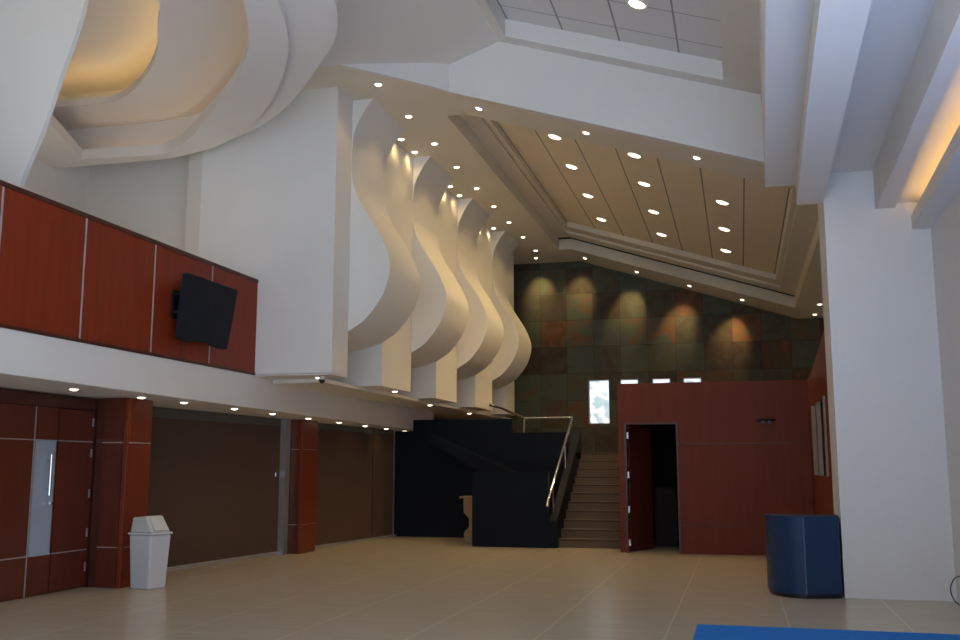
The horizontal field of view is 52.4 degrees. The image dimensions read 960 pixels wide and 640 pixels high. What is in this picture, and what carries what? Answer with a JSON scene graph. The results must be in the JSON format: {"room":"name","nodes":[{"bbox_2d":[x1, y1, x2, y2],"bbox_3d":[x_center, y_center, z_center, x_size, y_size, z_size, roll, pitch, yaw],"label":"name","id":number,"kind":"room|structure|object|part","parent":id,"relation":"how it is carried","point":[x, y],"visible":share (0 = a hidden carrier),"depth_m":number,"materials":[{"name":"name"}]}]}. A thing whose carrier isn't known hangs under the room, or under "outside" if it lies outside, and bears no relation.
{"room":"building lobby","nodes":[
{"label":"building lobby","id":0,"kind":"room"},
{"bbox_2d":[24,93,188,250],"bbox_3d":[-7.477,-2.606,14.421,3.950,6.550,7.000,-2,-9,15],"label":"wall","id":1,"kind":"structure","parent":0,"point":[146,198],"depth_m":17.31,"materials":[{"name":"white paint"}]},
{"bbox_2d":[60,0,159,95],"bbox_3d":[-6.242,-4.957,10.627,8.934,0.070,13.700,-2,-9,15],"label":"ceiling","id":2,"kind":"structure","parent":0,"point":[117,41],"depth_m":15.14,"materials":[{"name":"beige paint"}]},
{"bbox_2d":[52,0,248,130],"bbox_3d":[-6.345,-4.392,10.188,8.954,0.120,12.970,-2,-9,15],"label":"ceiling","id":3,"kind":"structure","parent":0,"point":[201,44],"depth_m":14.51,"materials":[{"name":"white paint"}]},
{"bbox_2d":[35,0,331,167],"bbox_3d":[-5.321,-3.605,10.978,7.217,0.200,14.816,3,-9,-22],"label":"ceiling","id":4,"kind":"structure","parent":0,"point":[286,38],"depth_m":13.37,"materials":[{"name":"white paint"}]},
{"bbox_2d":[64,0,337,148],"bbox_3d":[-5.213,-4.956,11.409,7.036,2.800,14.693,4,-10,-26],"label":"wall","id":5,"kind":"structure","parent":0,"point":[151,133],"depth_m":16.61,"materials":[{"name":"white paint"}]},
{"bbox_2d":[0,0,88,188],"bbox_3d":[-7.258,-1.851,11.880,5.500,4.300,0.070,-2,-9,15],"label":"wall fin","id":6,"kind":"structure","parent":5,"relation":"attached to","point":[39,38],"depth_m":11.45,"materials":[{"name":"white paint"}]},
{"bbox_2d":[185,86,352,379],"bbox_3d":[-3.579,-1.806,16.313,2.770,5.570,0.640,-2,-9,15],"label":"wall","id":7,"kind":"structure","parent":0,"point":[270,204],"depth_m":15.88,"materials":[{"name":"white paint"}]},
{"bbox_2d":[319,376,324,383],"bbox_3d":[-2.525,0.958,15.594,0.100,0.120,0.100,-2,-9,15],"label":"security camera","id":8,"kind":"object","parent":7,"relation":"attached to","point":[321,378],"visible":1,"depth_m":15.56,"materials":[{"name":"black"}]},
{"bbox_2d":[326,142,412,392],"bbox_3d":[-2.161,-1.019,18.650,1.270,4.710,1.600,-2,-9,15],"label":"wall pier","id":9,"kind":"object","parent":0,"point":[385,366],"visible":0.21,"depth_m":18.34,"materials":[{"name":"beige paint"}]},
{"bbox_2d":[394,189,456,402],"bbox_3d":[-1.337,-0.554,21.733,1.270,4.710,1.550,-2,-9,15],"label":"wall pier","id":10,"kind":"object","parent":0,"point":[436,382],"visible":0.21,"depth_m":21.38,"materials":[{"name":"beige paint"}]},
{"bbox_2d":[302,65,579,264],"bbox_3d":[-1.274,-2.930,22.174,4.550,0.100,16.500,-2,-9,15],"label":"ceiling","id":11,"kind":"structure","parent":0,"point":[454,147],"depth_m":19.06,"materials":[{"name":"beige paint"}]},
{"bbox_2d":[441,224,491,410],"bbox_3d":[-0.513,-0.091,24.811,1.270,4.710,1.650,-2,-9,15],"label":"wall pier","id":12,"kind":"object","parent":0,"point":[474,393],"visible":0.21,"depth_m":24.48,"materials":[{"name":"beige paint"}]},
{"bbox_2d":[449,92,502,106],"bbox_3d":[-0.063,-3.682,16.136,0.900,0.372,0.160,-2,-9,15],"label":"ceiling","id":13,"kind":"structure","parent":0,"point":[452,94],"depth_m":16.12,"materials":[{"name":"beige paint"}]},
{"bbox_2d":[0,536,959,639],"bbox_3d":[-1.133,3.898,14.465,16.200,0.200,30.200,-2,-9,15],"label":"floor","id":14,"kind":"structure","parent":0,"point":[398,587],"depth_m":11.74,"materials":[{"name":"stone"}]},
{"bbox_2d":[88,398,152,587],"bbox_3d":[-4.974,2.371,13.524,0.504,2.539,0.564,-2,-9,15],"label":"column","id":15,"kind":"structure","parent":14,"relation":"on","point":[124,425],"depth_m":13.31,"materials":[{"name":"brown wood"}]},
{"bbox_3d":[-5.021,3.325,13.112,0.310,0.518,0.020,-2,-9,15],"label":"panel","id":16,"kind":"part","parent":15,"relation":"part of","materials":[{"name":"red wood"}]},
{"bbox_3d":[-5.021,2.371,13.256,0.310,1.388,0.020,-2,-9,15],"label":"panel","id":17,"kind":"part","parent":15,"relation":"part of","materials":[{"name":"red wood"}]},
{"bbox_3d":[-5.021,1.377,13.405,0.310,0.597,0.020,-2,-9,15],"label":"panel","id":18,"kind":"part","parent":15,"relation":"part of","materials":[{"name":"red wood"}]},
{"bbox_3d":[-4.736,3.360,13.344,0.020,0.518,0.500,-2,-9,15],"label":"panel","id":19,"kind":"part","parent":15,"relation":"part of","materials":[{"name":"brown wood"}]},
{"bbox_3d":[-4.736,2.406,13.488,0.020,1.388,0.500,-2,-9,15],"label":"panel","id":20,"kind":"part","parent":15,"relation":"part of","materials":[{"name":"brown wood"}]},
{"bbox_3d":[-4.736,1.413,13.638,0.020,0.597,0.500,-2,-9,15],"label":"panel","id":21,"kind":"part","parent":15,"relation":"part of","materials":[{"name":"brown wood"}]},
{"bbox_2d":[128,515,172,589],"bbox_3d":[-4.437,3.112,13.103,0.425,0.949,0.405,-4,-10,26],"label":"bin","id":22,"kind":"object","parent":14,"relation":"on","point":[149,535],"visible":1,"depth_m":12.97,"materials":[{"name":"white plastic"}]},
{"bbox_3d":[-4.439,2.748,13.159,0.373,0.214,0.346,-4,-10,26],"label":"lid","id":23,"kind":"part","parent":22,"relation":"part of","materials":[{"name":"grey plastic"}]},
{"bbox_2d":[147,407,290,571],"bbox_3d":[-4.568,2.774,16.134,0.238,2.520,4.938,-3,-9,21],"label":"roller shutter","id":24,"kind":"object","parent":14,"relation":"on","point":[219,482],"depth_m":16.52,"materials":[{"name":"brown paint"}]},
{"bbox_3d":[-4.616,1.609,16.322,0.100,0.160,4.928,-3,-9,21],"label":"head rail","id":25,"kind":"part","parent":24,"relation":"part of","materials":[{"name":"grey"}]},
{"bbox_3d":[-3.695,3.112,18.312,0.160,2.500,0.180,-2,-9,15],"label":"post","id":26,"kind":"part","parent":24,"relation":"part of","materials":[{"name":"silver metal"}]},
{"bbox_2d":[287,419,317,553],"bbox_3d":[-3.511,3.177,18.722,0.504,2.494,0.684,-2,-9,15],"label":"column","id":27,"kind":"structure","parent":14,"relation":"on","point":[304,433],"depth_m":18.48,"materials":[{"name":"brown wood"}]},
{"bbox_3d":[-3.572,4.100,18.256,0.310,0.518,0.020,-2,-9,15],"label":"panel","id":28,"kind":"part","parent":27,"relation":"part of","materials":[{"name":"red wood"}]},
{"bbox_3d":[-3.572,3.145,18.400,0.310,1.388,0.020,-2,-9,15],"label":"panel","id":29,"kind":"part","parent":27,"relation":"part of","materials":[{"name":"red wood"}]},
{"bbox_3d":[-3.572,2.175,18.547,0.310,0.552,0.020,-2,-9,15],"label":"panel","id":30,"kind":"part","parent":27,"relation":"part of","materials":[{"name":"red wood"}]},
{"bbox_3d":[-3.272,4.143,18.546,0.020,0.518,0.620,-2,-9,15],"label":"panel","id":31,"kind":"part","parent":27,"relation":"part of","materials":[{"name":"brown wood"}]},
{"bbox_3d":[-3.272,3.189,18.690,0.020,1.388,0.620,-2,-9,15],"label":"panel","id":32,"kind":"part","parent":27,"relation":"part of","materials":[{"name":"brown wood"}]},
{"bbox_3d":[-3.272,2.218,18.836,0.020,0.552,0.620,-2,-9,15],"label":"panel","id":33,"kind":"part","parent":27,"relation":"part of","materials":[{"name":"brown wood"}]},
{"bbox_2d":[315,423,395,547],"bbox_3d":[-2.797,3.515,20.990,0.170,2.500,4.136,-3,-9,22],"label":"wall","id":34,"kind":"structure","parent":14,"relation":"on","point":[355,481],"depth_m":21.07,"materials":[{"name":"brown paint"}]},
{"bbox_3d":[-2.812,2.349,21.169,0.100,0.140,4.130,-3,-9,22],"label":"head rail","id":35,"kind":"part","parent":34,"relation":"part of","materials":[{"name":"grey"}]},
{"bbox_3d":[-2.044,3.814,22.839,0.070,2.460,0.080,-2,-9,15],"label":"post","id":36,"kind":"part","parent":34,"relation":"part of","materials":[{"name":"silver metal"}]},
{"bbox_2d":[459,496,471,541],"bbox_3d":[-0.112,4.331,21.271,0.560,0.970,0.540,-2,-9,15],"label":"console table","id":37,"kind":"object","parent":14,"relation":"on","point":[467,499],"visible":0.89,"depth_m":21.09,"materials":[{"name":"brown wood"}]},
{"bbox_3d":[-0.134,4.321,21.069,0.441,0.930,0.060,-2,-9,15],"label":"panel","id":38,"kind":"part","parent":37,"relation":"part of","materials":[{"name":"brown wood"}]},
{"bbox_2d":[472,472,549,547],"bbox_3d":[0.780,3.936,20.428,1.600,1.500,1.410,-2,-9,15],"label":"wall","id":39,"kind":"structure","parent":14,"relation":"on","point":[509,509],"depth_m":19.76,"materials":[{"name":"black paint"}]},
{"bbox_2d":[488,404,580,547],"bbox_3d":[0.988,3.300,21.325,1.923,3.026,3.771,-2,-9,15],"label":"balustrade","id":40,"kind":"object","parent":14,"relation":"on","point":[559,507],"visible":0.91,"depth_m":20.93,"materials":[{"name":"silver paint"}]},
{"bbox_3d":[0.877,2.857,21.149,1.831,2.203,3.249,-2,-9,15],"label":"handrail","id":41,"kind":"part","parent":40,"relation":"part of","materials":[{"name":"silver metal"}]},
{"bbox_3d":[1.491,3.664,19.866,0.036,0.670,0.034,-2,-9,15],"label":"rail post","id":42,"kind":"part","parent":40,"relation":"part of","materials":[{"name":"silver metal"}]},
{"bbox_2d":[559,453,619,548],"bbox_3d":[3.357,4.231,23.810,1.330,1.925,8.882,-2,-9,15],"label":"staircase","id":43,"kind":"structure","parent":14,"relation":"on","point":[592,520],"depth_m":20.71,"materials":[{"name":"stone"}]},
{"bbox_2d":[617,331,833,555],"bbox_3d":[4.829,2.440,17.745,4.720,3.660,8.900,-2,-9,15],"label":"wall","id":44,"kind":"structure","parent":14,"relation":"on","point":[736,453],"depth_m":18.24,"materials":[{"name":"brown wood"}]},
{"bbox_3d":[3.151,3.284,19.153,0.045,2.390,0.906,-6,-11,36],"label":"door","id":45,"kind":"part","parent":44,"relation":"part of","materials":[{"name":"red wood"}]},
{"bbox_3d":[3.285,3.184,18.590,1.010,2.440,0.180,-2,-9,15],"label":"door frame","id":46,"kind":"part","parent":44,"relation":"part of","materials":[{"name":"brown wood"}]},
{"bbox_3d":[5.978,3.330,21.906,4.670,3.140,0.100,-2,-9,15],"label":"panel","id":47,"kind":"part","parent":44,"relation":"part of","materials":[{"name":"black"}]},
{"bbox_3d":[4.371,4.084,18.117,3.520,0.520,0.050,-2,-9,15],"label":"panel","id":48,"kind":"part","parent":44,"relation":"part of","materials":[{"name":"brown wood"}]},
{"bbox_3d":[4.371,1.748,18.469,3.520,1.155,0.050,-2,-9,15],"label":"panel","id":49,"kind":"part","parent":44,"relation":"part of","materials":[{"name":"brown wood"}]},
{"bbox_3d":[4.371,3.073,18.269,3.520,1.495,0.050,-2,-9,15],"label":"panel","id":50,"kind":"part","parent":44,"relation":"part of","materials":[{"name":"brown wood"}]},
{"bbox_2d":[811,406,818,474],"bbox_3d":[5.881,2.117,17.146,0.060,1.200,0.200,-2,-9,15],"label":"grille","id":51,"kind":"object","parent":44,"relation":"attached to","point":[813,414],"depth_m":17.06,"materials":[{"name":"beige"}]},
{"bbox_2d":[816,402,823,475],"bbox_3d":[5.587,1.952,16.047,0.060,1.200,0.200,-2,-9,15],"label":"grille","id":52,"kind":"object","parent":44,"relation":"attached to","point":[818,408],"depth_m":15.97,"materials":[{"name":"beige"}]},
{"bbox_3d":[5.478,2.106,15.530,0.080,3.660,4.900,-2,-9,15],"label":"panel","id":53,"kind":"part","parent":44,"relation":"part of","materials":[{"name":"brown wood"}]},
{"bbox_2d":[822,396,828,476],"bbox_3d":[5.229,1.750,14.709,0.060,1.200,0.200,-2,-9,15],"label":"grille","id":54,"kind":"object","parent":44,"relation":"attached to","point":[823,398],"depth_m":14.65,"materials":[{"name":"beige"}]},
{"bbox_2d":[764,514,842,598],"bbox_3d":[4.093,2.978,12.351,0.897,0.990,0.684,-2,-9,15],"label":"counter","id":55,"kind":"object","parent":14,"relation":"on","point":[803,550],"depth_m":12.10,"materials":[{"name":"blue plastic"}]},
{"bbox_2d":[764,514,838,518],"bbox_3d":[4.094,2.503,12.425,0.897,0.030,0.680,-2,-9,15],"label":"countertop","id":56,"kind":"structure","parent":55,"relation":"on","point":[784,516],"depth_m":12.26,"materials":[{"name":"blue laminate"}]},
{"bbox_2d":[693,624,959,639],"bbox_3d":[2.441,2.392,5.237,2.870,0.030,8.950,-2,-9,15],"label":"floor mat","id":57,"kind":"object","parent":14,"relation":"on","point":[703,631],"visible":1,"depth_m":9.25,"materials":[{"name":"blue carpet"}]},
{"bbox_2d":[950,576,959,604],"bbox_3d":[5.548,3.115,11.214,0.084,0.381,0.619,-1,-9,4],"label":"power cable","id":58,"kind":"object","parent":14,"relation":"on","point":[956,576],"visible":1,"depth_m":11.45,"materials":[{"name":"black plastic"}]},
{"bbox_2d":[394,419,568,537],"bbox_3d":[0.269,3.994,25.844,5.350,3.000,6.700,-2,-9,15],"label":"wall","id":59,"kind":"structure","parent":0,"point":[430,482],"depth_m":22.64,"materials":[{"name":"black paint"}]},
{"bbox_2d":[0,327,433,430],"bbox_3d":[-6.876,0.876,13.527,5.300,0.603,24.600,-2,-9,15],"label":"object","id":60,"kind":"structure","parent":59,"relation":"attached to","point":[29,362],"depth_m":13.23,"materials":[{"name":"white paint"}]},
{"bbox_2d":[68,388,79,390],"bbox_3d":[-4.985,0.854,11.979,0.143,0.030,0.143,-2,-9,15],"label":"recessed light","id":61,"kind":"object","parent":60,"relation":"attached to","point":[71,389],"visible":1,"depth_m":11.95,"materials":[{"name":"white"}]},
{"bbox_2d":[0,180,258,374],"bbox_3d":[-4.758,-0.503,11.599,0.155,1.550,8.800,-2,-9,15],"label":"parapet","id":62,"kind":"object","parent":60,"relation":"on","point":[67,272],"visible":0.94,"depth_m":11.85,"materials":[{"name":"red wood"}]},
{"bbox_3d":[-5.255,-0.801,9.554,0.030,1.450,1.434,-2,-9,15],"label":"panel","id":63,"kind":"part","parent":62,"relation":"part of","materials":[{"name":"red wood"}]},
{"bbox_3d":[-4.893,-0.597,10.907,0.030,1.450,1.364,-2,-9,15],"label":"panel","id":64,"kind":"part","parent":62,"relation":"part of","materials":[{"name":"red wood"}]},
{"bbox_3d":[-4.533,-0.394,12.255,0.030,1.450,1.424,-2,-9,15],"label":"panel","id":65,"kind":"part","parent":62,"relation":"part of","materials":[{"name":"red wood"}]},
{"bbox_3d":[-4.738,0.243,11.482,0.115,0.040,8.800,-2,-9,15],"label":"rail","id":66,"kind":"part","parent":62,"relation":"part of","materials":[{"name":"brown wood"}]},
{"bbox_3d":[-4.759,-1.240,11.710,0.152,0.060,8.800,-2,-9,15],"label":"cap rail","id":67,"kind":"part","parent":62,"relation":"part of","materials":[{"name":"brown wood"}]},
{"bbox_3d":[-4.161,-0.185,13.646,0.030,1.450,1.454,-2,-9,15],"label":"panel","id":68,"kind":"part","parent":62,"relation":"part of","materials":[{"name":"red wood"}]},
{"bbox_2d":[171,273,237,356],"bbox_3d":[-3.905,0.013,13.882,0.281,1.110,1.368,-2,-9,15],"label":"television","id":69,"kind":"object","parent":62,"relation":"attached to","point":[203,309],"visible":1,"depth_m":13.67,"materials":[{"name":"black plastic"}]},
{"bbox_3d":[-3.785,0.027,15.051,0.030,1.450,1.454,-2,-9,15],"label":"panel","id":70,"kind":"part","parent":62,"relation":"part of","materials":[{"name":"red wood"}]},
{"bbox_2d":[429,434,516,471],"bbox_3d":[-0.001,3.225,22.255,2.300,1.250,0.480,-2,-9,15],"label":"stair underside","id":71,"kind":"structure","parent":59,"relation":"attached to","point":[480,463],"depth_m":22.12,"materials":[{"name":"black paint"}]},
{"bbox_2d":[479,252,514,415],"bbox_3d":[0.234,0.330,27.608,1.270,4.710,1.000,-2,-9,15],"label":"wall pier","id":72,"kind":"object","parent":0,"point":[503,397],"visible":0.21,"depth_m":27.17,"materials":[{"name":"beige paint"}]},
{"bbox_2d":[317,0,763,164],"bbox_3d":[0.085,-4.273,11.056,7.500,3.116,9.951,-2,-9,15],"label":"ceiling soffit","id":73,"kind":"object","parent":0,"point":[469,48],"visible":0.87,"depth_m":15.23,"materials":[{"name":"white paint"}]},
{"bbox_2d":[758,0,814,186],"bbox_3d":[2.098,-3.798,6.444,0.488,1.970,14.308,-2,-9,16],"label":"ceiling beam","id":74,"kind":"structure","parent":73,"relation":"attached to","point":[785,26],"depth_m":9.67,"materials":[{"name":"white paint"}]},
{"bbox_2d":[495,0,721,60],"bbox_3d":[0.814,-5.110,10.803,3.700,1.262,9.600,-2,-9,15],"label":"ceiling tiles","id":75,"kind":"structure","parent":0,"point":[690,27],"depth_m":14.48,"materials":[{"name":"white tile"}]},
{"bbox_2d":[626,0,646,9],"bbox_3d":[2.205,-4.442,13.730,0.294,0.106,0.308,-4,-9,23],"label":"recessed light","id":76,"kind":"object","parent":75,"relation":"attached to","point":[636,4],"visible":1,"depth_m":13.71,"materials":[{"name":"white"}]},
{"bbox_2d":[452,96,795,189],"bbox_3d":[2.997,-2.886,15.753,6.950,2.100,0.920,-2,-9,15],"label":"ceiling","id":77,"kind":"structure","parent":0,"point":[718,163],"depth_m":15.95,"materials":[{"name":"beige paint"}]},
{"bbox_2d":[452,114,818,303],"bbox_3d":[3.825,-2.291,21.498,6.800,2.366,11.700,-2,-9,15],"label":"molding","id":78,"kind":"structure","parent":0,"point":[801,229],"depth_m":24.74,"materials":[{"name":"beige paint"}]},
{"bbox_2d":[496,121,790,273],"bbox_3d":[3.735,-2.633,21.208,5.700,1.896,9.900,-2,-9,15],"label":"ceiling panel","id":79,"kind":"object","parent":78,"relation":"attached to","point":[684,196],"visible":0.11,"depth_m":20.90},
{"bbox_2d":[547,134,561,139],"bbox_3d":[1.429,-3.498,18.660,0.294,0.106,0.308,-4,-9,23],"label":"recessed light","id":80,"kind":"object","parent":79,"relation":"attached to","point":[556,137],"visible":0.99,"depth_m":18.60,"materials":[{"name":"white"}]},
{"bbox_2d":[564,164,578,169],"bbox_3d":[1.922,-3.220,20.505,0.294,0.106,0.308,-4,-9,23],"label":"recessed light","id":81,"kind":"object","parent":79,"relation":"attached to","point":[570,166],"visible":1,"depth_m":20.46,"materials":[{"name":"white"}]},
{"bbox_2d":[582,193,593,197],"bbox_3d":[2.507,-2.891,22.694,0.294,0.106,0.308,-4,-9,23],"label":"recessed light","id":82,"kind":"object","parent":79,"relation":"attached to","point":[583,194],"visible":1,"depth_m":22.63,"materials":[{"name":"white"}]},
{"bbox_2d":[626,152,641,158],"bbox_3d":[2.879,-3.073,18.208,0.294,0.106,0.308,-4,-9,23],"label":"recessed light","id":83,"kind":"object","parent":79,"relation":"attached to","point":[631,154],"visible":0.98,"depth_m":18.16,"materials":[{"name":"white"}]},
{"bbox_2d":[637,181,651,186],"bbox_3d":[3.372,-2.795,20.053,0.294,0.106,0.308,-4,-9,23],"label":"recessed light","id":84,"kind":"object","parent":79,"relation":"attached to","point":[642,183],"visible":1,"depth_m":20.00,"materials":[{"name":"white"}]},
{"bbox_2d":[647,209,659,213],"bbox_3d":[3.958,-2.466,22.242,0.294,0.106,0.308,-4,-9,23],"label":"recessed light","id":85,"kind":"object","parent":79,"relation":"attached to","point":[648,210],"visible":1,"depth_m":22.19,"materials":[{"name":"white"}]},
{"bbox_2d":[656,232,666,236],"bbox_3d":[4.541,-2.137,24.422,0.294,0.106,0.308,-4,-9,23],"label":"recessed light","id":86,"kind":"object","parent":79,"relation":"attached to","point":[657,233],"visible":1,"depth_m":24.36,"materials":[{"name":"white"}]},
{"bbox_2d":[715,200,729,204],"bbox_3d":[4.861,-2.359,19.589,0.294,0.106,0.308,-4,-9,23],"label":"recessed light","id":87,"kind":"object","parent":79,"relation":"attached to","point":[721,202],"visible":1,"depth_m":19.54,"materials":[{"name":"white"}]},
{"bbox_2d":[717,227,730,231],"bbox_3d":[5.447,-2.029,21.778,0.294,0.106,0.308,-4,-9,23],"label":"recessed light","id":88,"kind":"object","parent":79,"relation":"attached to","point":[720,228],"visible":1,"depth_m":21.73,"materials":[{"name":"white"}]},
{"bbox_2d":[719,248,731,252],"bbox_3d":[6.029,-1.701,23.958,0.294,0.106,0.308,-4,-9,23],"label":"recessed light","id":89,"kind":"object","parent":79,"relation":"attached to","point":[721,249],"visible":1,"depth_m":23.90,"materials":[{"name":"white"}]},
{"bbox_2d":[502,237,823,452],"bbox_3d":[2.638,1.166,29.297,16.200,9.620,0.300,-2,-9,15],"label":"wall","id":90,"kind":"structure","parent":0,"point":[583,322],"depth_m":28.77,"materials":[{"name":"stone"}]},
{"bbox_2d":[589,380,609,423],"bbox_3d":[3.532,2.423,28.848,0.620,1.300,0.060,-2,-9,15],"label":"window","id":91,"kind":"structure","parent":90,"relation":"in","point":[599,407],"depth_m":28.84,"materials":[{"name":"white glass"}]},
{"bbox_2d":[620,379,637,383],"bbox_3d":[4.397,2.389,28.622,0.530,1.300,0.060,-2,-9,15],"label":"window","id":92,"kind":"structure","parent":90,"relation":"in","point":[622,381],"depth_m":28.70,"materials":[{"name":"white glass"}]},
{"bbox_2d":[652,378,669,382],"bbox_3d":[5.292,2.354,28.388,0.520,1.300,0.060,-2,-9,15],"label":"window","id":93,"kind":"structure","parent":90,"relation":"in","point":[664,380],"depth_m":28.46,"materials":[{"name":"white glass"}]},
{"bbox_2d":[683,378,700,381],"bbox_3d":[6.147,2.320,28.164,0.510,1.300,0.060,-2,-9,15],"label":"window","id":94,"kind":"structure","parent":90,"relation":"in","point":[684,379],"depth_m":28.24,"materials":[{"name":"white glass"}]},
{"bbox_3d":[6.147,2.320,28.164,0.450,1.240,0.020,-2,-9,15],"label":"pane","id":95,"kind":"part","parent":94,"relation":"part of","materials":[{"name":"white"}]},
{"bbox_2d":[571,246,823,318],"bbox_3d":[6.177,-1.095,27.645,6.950,2.100,1.700,-2,-9,15],"label":"ceiling","id":96,"kind":"structure","parent":0,"point":[610,262],"depth_m":27.40,"materials":[{"name":"beige paint"}]},
{"bbox_2d":[795,232,822,308],"bbox_3d":[7.438,-1.169,20.609,0.950,0.150,11.130,-2,-9,15],"label":"ceiling","id":97,"kind":"structure","parent":0,"point":[809,295],"depth_m":22.69,"materials":[{"name":"beige paint"}]},
{"bbox_2d":[818,170,956,601],"bbox_3d":[5.262,-1.273,13.037,1.320,9.600,0.910,-2,-9,15],"label":"wall pillar","id":98,"kind":"structure","parent":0,"point":[890,482],"depth_m":12.27,"materials":[{"name":"white paint"}]},
{"bbox_2d":[796,0,871,204],"bbox_3d":[2.429,-3.672,6.337,0.404,2.250,14.306,-2,-9,15],"label":"ceiling beam","id":99,"kind":"structure","parent":98,"relation":"attached to","point":[838,26],"depth_m":8.95,"materials":[{"name":"white paint"}]},
{"bbox_2d":[830,0,934,172],"bbox_3d":[2.955,-3.006,6.027,0.904,0.100,14.170,-2,-9,15],"label":"ceiling","id":100,"kind":"structure","parent":99,"relation":"attached to","point":[894,29],"depth_m":9.66,"materials":[{"name":"white paint"}]},
{"bbox_2d":[873,0,959,208],"bbox_3d":[3.278,-2.741,5.971,0.268,0.600,14.306,-2,-9,16],"label":"ceiling beam","id":101,"kind":"structure","parent":98,"relation":"attached to","point":[937,57],"depth_m":9.24,"materials":[{"name":"white paint"}]},
{"bbox_2d":[931,192,959,602],"bbox_3d":[6.054,-1.467,13.089,0.300,10.000,29.700,-2,-9,15],"label":"wall","id":102,"kind":"structure","parent":0,"point":[945,233],"depth_m":11.58,"materials":[{"name":"white paint"}]},
{"bbox_2d":[897,60,959,202],"bbox_3d":[3.658,-2.569,5.774,0.650,0.080,14.170,-2,-9,15],"label":"trim","id":103,"kind":"structure","parent":102,"relation":"attached to","point":[946,120],"depth_m":10.22,"materials":[{"name":"white paint"}]},
{"bbox_2d":[911,124,959,229],"bbox_3d":[3.685,-2.263,5.721,0.534,0.180,14.170,-2,-9,15],"label":"trim","id":104,"kind":"structure","parent":102,"relation":"attached to","point":[943,187],"depth_m":10.79,"materials":[{"name":"white paint"}]},
{"bbox_3d":[-5.978,2.199,12.251,0.680,2.500,23.000,-2,-9,15],"label":"wall","id":105,"kind":"structure","parent":0,"visible":0},
{"bbox_2d":[0,403,59,601],"bbox_3d":[-5.685,2.217,11.898,0.144,2.360,1.480,-2,-9,15],"label":"door","id":106,"kind":"structure","parent":105,"relation":"in","point":[28,434],"depth_m":12.12,"materials":[{"name":"red wood"}]},
{"bbox_3d":[-5.560,2.252,12.400,0.008,1.440,0.385,-2,-9,15],"label":"push plate","id":107,"kind":"part","parent":106,"relation":"part of","materials":[{"name":"silver metal"}]},
{"bbox_3d":[-5.513,1.980,12.473,0.084,0.520,0.027,-2,-9,15],"label":"pull handle","id":108,"kind":"part","parent":106,"relation":"part of","materials":[{"name":"silver metal"}]},
{"bbox_2d":[0,389,97,586],"bbox_3d":[-6.215,1.867,10.147,0.110,2.530,6.760,-2,-9,15],"label":"trim","id":109,"kind":"structure","parent":105,"relation":"attached to","point":[6,396],"depth_m":12.99,"materials":[{"name":"brown wood"}]},
{"bbox_2d":[48,408,93,592],"bbox_3d":[-5.434,2.373,12.968,0.075,2.350,0.700,-2,-9,15],"label":"door","id":110,"kind":"structure","parent":105,"relation":"in","point":[67,567],"depth_m":12.94,"materials":[{"name":"red wood"}]},
{"bbox_3d":[-1.706,-0.329,23.231,0.180,4.710,13.950,-2,-9,15],"label":"wall","id":111,"kind":"structure","parent":0,"visible":0},
{"bbox_2d":[348,99,420,351],"bbox_3d":[-2.223,-1.577,17.082,1.985,4.088,1.580,-2,-9,15],"label":"rib","id":112,"kind":"object","parent":111,"relation":"attached to","point":[384,277],"visible":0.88,"depth_m":16.53,"materials":[{"name":"beige paint"}]},
{"bbox_2d":[273,379,511,419],"bbox_3d":[-1.832,2.026,22.852,2.150,0.060,13.860,-2,-9,15],"label":"trim","id":113,"kind":"structure","parent":111,"relation":"attached to","point":[441,411],"depth_m":19.74,"materials":[{"name":"beige paint"}]},
{"bbox_2d":[411,156,468,367],"bbox_3d":[-1.400,-1.114,20.161,1.985,4.088,1.640,-2,-9,15],"label":"rib","id":114,"kind":"object","parent":111,"relation":"attached to","point":[439,317],"visible":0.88,"depth_m":19.59,"materials":[{"name":"beige paint"}]},
{"bbox_2d":[457,198,503,379],"bbox_3d":[-0.586,-0.655,23.205,1.985,4.088,1.610,-2,-9,15],"label":"rib","id":115,"kind":"object","parent":111,"relation":"attached to","point":[481,340],"visible":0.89,"depth_m":22.63,"materials":[{"name":"beige paint"}]},
{"bbox_2d":[492,231,531,389],"bbox_3d":[0.248,-0.186,26.322,1.985,4.088,1.590,-2,-9,15],"label":"rib","id":116,"kind":"object","parent":111,"relation":"attached to","point":[513,355],"visible":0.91,"depth_m":25.75,"materials":[{"name":"beige paint"}]}
]}

